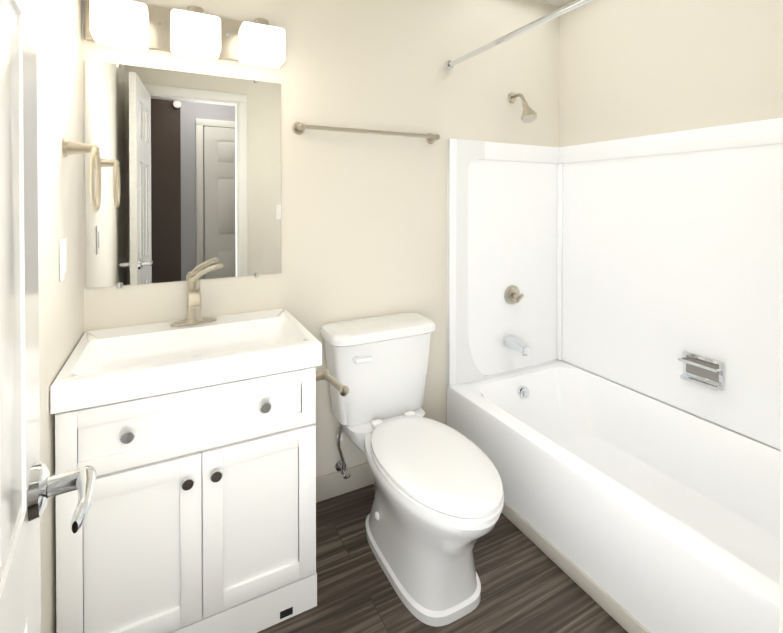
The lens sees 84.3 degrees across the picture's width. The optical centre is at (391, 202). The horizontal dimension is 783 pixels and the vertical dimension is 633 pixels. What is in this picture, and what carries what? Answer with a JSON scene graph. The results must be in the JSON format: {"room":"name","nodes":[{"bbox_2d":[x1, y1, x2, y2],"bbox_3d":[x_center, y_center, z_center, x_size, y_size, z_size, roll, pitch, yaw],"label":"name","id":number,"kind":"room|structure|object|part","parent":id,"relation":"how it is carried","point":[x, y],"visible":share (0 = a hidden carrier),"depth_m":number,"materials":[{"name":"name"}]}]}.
{"room":"bathroom","nodes":[
{"label":"bathroom","id":0,"kind":"room"},
{"bbox_2d":[36,0,83,632],"bbox_3d":[-0.709,0.088,0.691,0.100,2.440,1.750,0,1,-27],"label":"wall","id":1,"kind":"structure","parent":0,"point":[59,120],"depth_m":1.12,"materials":[{"name":"beige paint"}]},
{"bbox_2d":[0,0,96,632],"bbox_3d":[-0.353,0.292,0.348,0.174,2.025,0.605,0,1,-32],"label":"bathroom door","id":2,"kind":"structure","parent":1,"relation":"in","point":[30,486],"depth_m":0.51,"materials":[{"name":"white wood"}]},
{"bbox_2d":[59,237,66,281],"bbox_3d":[-0.906,0.155,1.197,0.008,0.116,0.072,0,1,-27],"label":"switch plate","id":3,"kind":"object","parent":1,"relation":"attached to","point":[62,259],"visible":0.98,"depth_m":1.18,"materials":[{"name":"white plastic"}]},
{"bbox_2d":[62,138,100,210],"bbox_3d":[-0.891,-0.080,1.248,0.084,0.210,0.149,0,1,-27],"label":"ring","id":4,"kind":"object","parent":1,"relation":"attached to","point":[70,147],"visible":1,"depth_m":1.23,"materials":[{"name":"beige metal"}]},
{"bbox_2d":[82,0,559,477],"bbox_3d":[-0.063,0.075,2.062,2.501,2.440,0.100,0,1,-27],"label":"wall","id":5,"kind":"structure","parent":0,"point":[363,225],"depth_m":1.97,"materials":[{"name":"beige paint"}]},
{"bbox_2d":[84,60,280,288],"bbox_3d":[-0.757,-0.100,1.643,0.669,0.805,0.008,0,1,-27],"label":"vanity mirror","id":6,"kind":"object","parent":5,"relation":"attached to","point":[190,174],"visible":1,"depth_m":1.62,"materials":[{"name":"clear glass"}]},
{"bbox_2d":[85,0,285,68],"bbox_3d":[-0.724,-0.628,1.577,0.664,0.175,0.147,0,1,-27],"label":"sconce","id":7,"kind":"object","parent":5,"relation":"attached to","point":[194,31],"visible":1,"depth_m":1.54,"materials":[{"name":"white glass"}]},
{"bbox_2d":[316,462,373,502],"bbox_3d":[-0.086,1.243,1.998,0.793,0.105,0.010,0,1,-27],"label":"baseboard","id":8,"kind":"structure","parent":5,"relation":"attached to","point":[331,485],"depth_m":1.91,"materials":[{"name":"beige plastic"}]},
{"bbox_2d":[292,122,439,143],"bbox_3d":[-0.084,-0.316,1.949,0.714,0.054,0.074,0,1,-27],"label":"bar","id":9,"kind":"object","parent":5,"relation":"attached to","point":[298,128],"visible":1,"depth_m":1.89,"materials":[{"name":"silver metal"}]},
{"bbox_2d":[444,0,592,70],"bbox_3d":[0.634,-0.686,1.501,0.052,0.052,1.519,0,1,-27],"label":"curtain rod","id":10,"kind":"object","parent":5,"relation":"attached to","point":[449,65],"visible":1,"depth_m":1.72,"materials":[{"name":"silver metal"}]},
{"bbox_2d":[257,484,627,632],"bbox_3d":[0.577,1.333,0.716,4.800,0.050,3.100,0,1,-27],"label":"floor","id":11,"kind":"structure","parent":0,"point":[528,585],"depth_m":1.45,"materials":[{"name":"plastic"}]},
{"bbox_2d":[50,263,349,632],"bbox_3d":[-0.595,0.763,1.436,0.772,1.075,0.535,0,1,-27],"label":"bathroom vanity","id":12,"kind":"object","parent":11,"relation":"on","point":[191,438],"visible":0.98,"depth_m":1.24,"materials":[{"name":"white painted wood"},{"name":"cultured marble"},{"name":"brushed nickel"}]},
{"bbox_2d":[170,263,223,326],"bbox_3d":[-0.703,0.333,1.569,0.178,0.218,0.122,0,1,-27],"label":"faucet","id":13,"kind":"object","parent":12,"relation":"on","point":[194,319],"depth_m":1.57,"materials":[{"name":"beige metal"}]},
{"bbox_2d":[320,313,503,626],"bbox_3d":[0.086,0.911,1.607,0.488,0.777,0.847,0,1,-27],"label":"toilet","id":14,"kind":"object","parent":11,"relation":"on","point":[433,516],"visible":1,"depth_m":1.50,"materials":[{"name":"white ceramic"}]},
{"bbox_3d":[-0.053,0.713,1.877,0.488,0.387,0.238,0,1,-27],"label":"tank","id":15,"kind":"part","parent":14,"relation":"part of","materials":[{"name":"white ceramic"}]},
{"bbox_3d":[0.141,0.890,1.500,0.362,0.043,0.606,0,1,-27],"label":"seat","id":16,"kind":"part","parent":14,"relation":"part of","materials":[{"name":"white plastic"}]},
{"bbox_2d":[447,92,782,632],"bbox_3d":[0.977,0.349,1.687,0.792,1.899,1.518,0,1,-27],"label":"bathtub","id":17,"kind":"object","parent":11,"relation":"on","point":[650,265],"visible":1,"depth_m":1.91,"materials":[{"name":"white plastic"}]},
{"bbox_2d":[501,501,650,632],"bbox_3d":[0.621,1.273,1.507,0.011,0.055,1.508,0,1,-27],"label":"baseboard","id":18,"kind":"structure","parent":17,"relation":"attached to","point":[612,608],"depth_m":1.48,"materials":[{"name":"beige wood"}]},
{"bbox_2d":[538,0,571,6],"bbox_3d":[0.577,-1.157,0.693,4.800,0.050,3.100,0,1,-27],"label":"ceiling","id":19,"kind":"structure","parent":0,"point":[559,3],"depth_m":2.47,"materials":[{"name":"white paint"}]},
{"bbox_2d":[559,0,782,450],"bbox_3d":[1.427,0.077,1.787,0.100,2.440,1.750,0,1,-27],"label":"wall","id":20,"kind":"structure","parent":0,"point":[631,68],"depth_m":1.99,"materials":[{"name":"beige paint"}]},
{"bbox_3d":[0.736,0.089,0.505,2.301,2.440,0.100,0,1,-27],"label":"wall","id":21,"kind":"structure","parent":0,"visible":0},
{"bbox_2d":[779,261,782,632],"bbox_3d":[0.084,0.259,0.172,0.754,2.107,0.132,0,1,-27],"label":"door frame","id":22,"kind":"structure","parent":21,"relation":"attached to","point":[781,570],"depth_m":0.37,"materials":[{"name":"white"}]}
]}

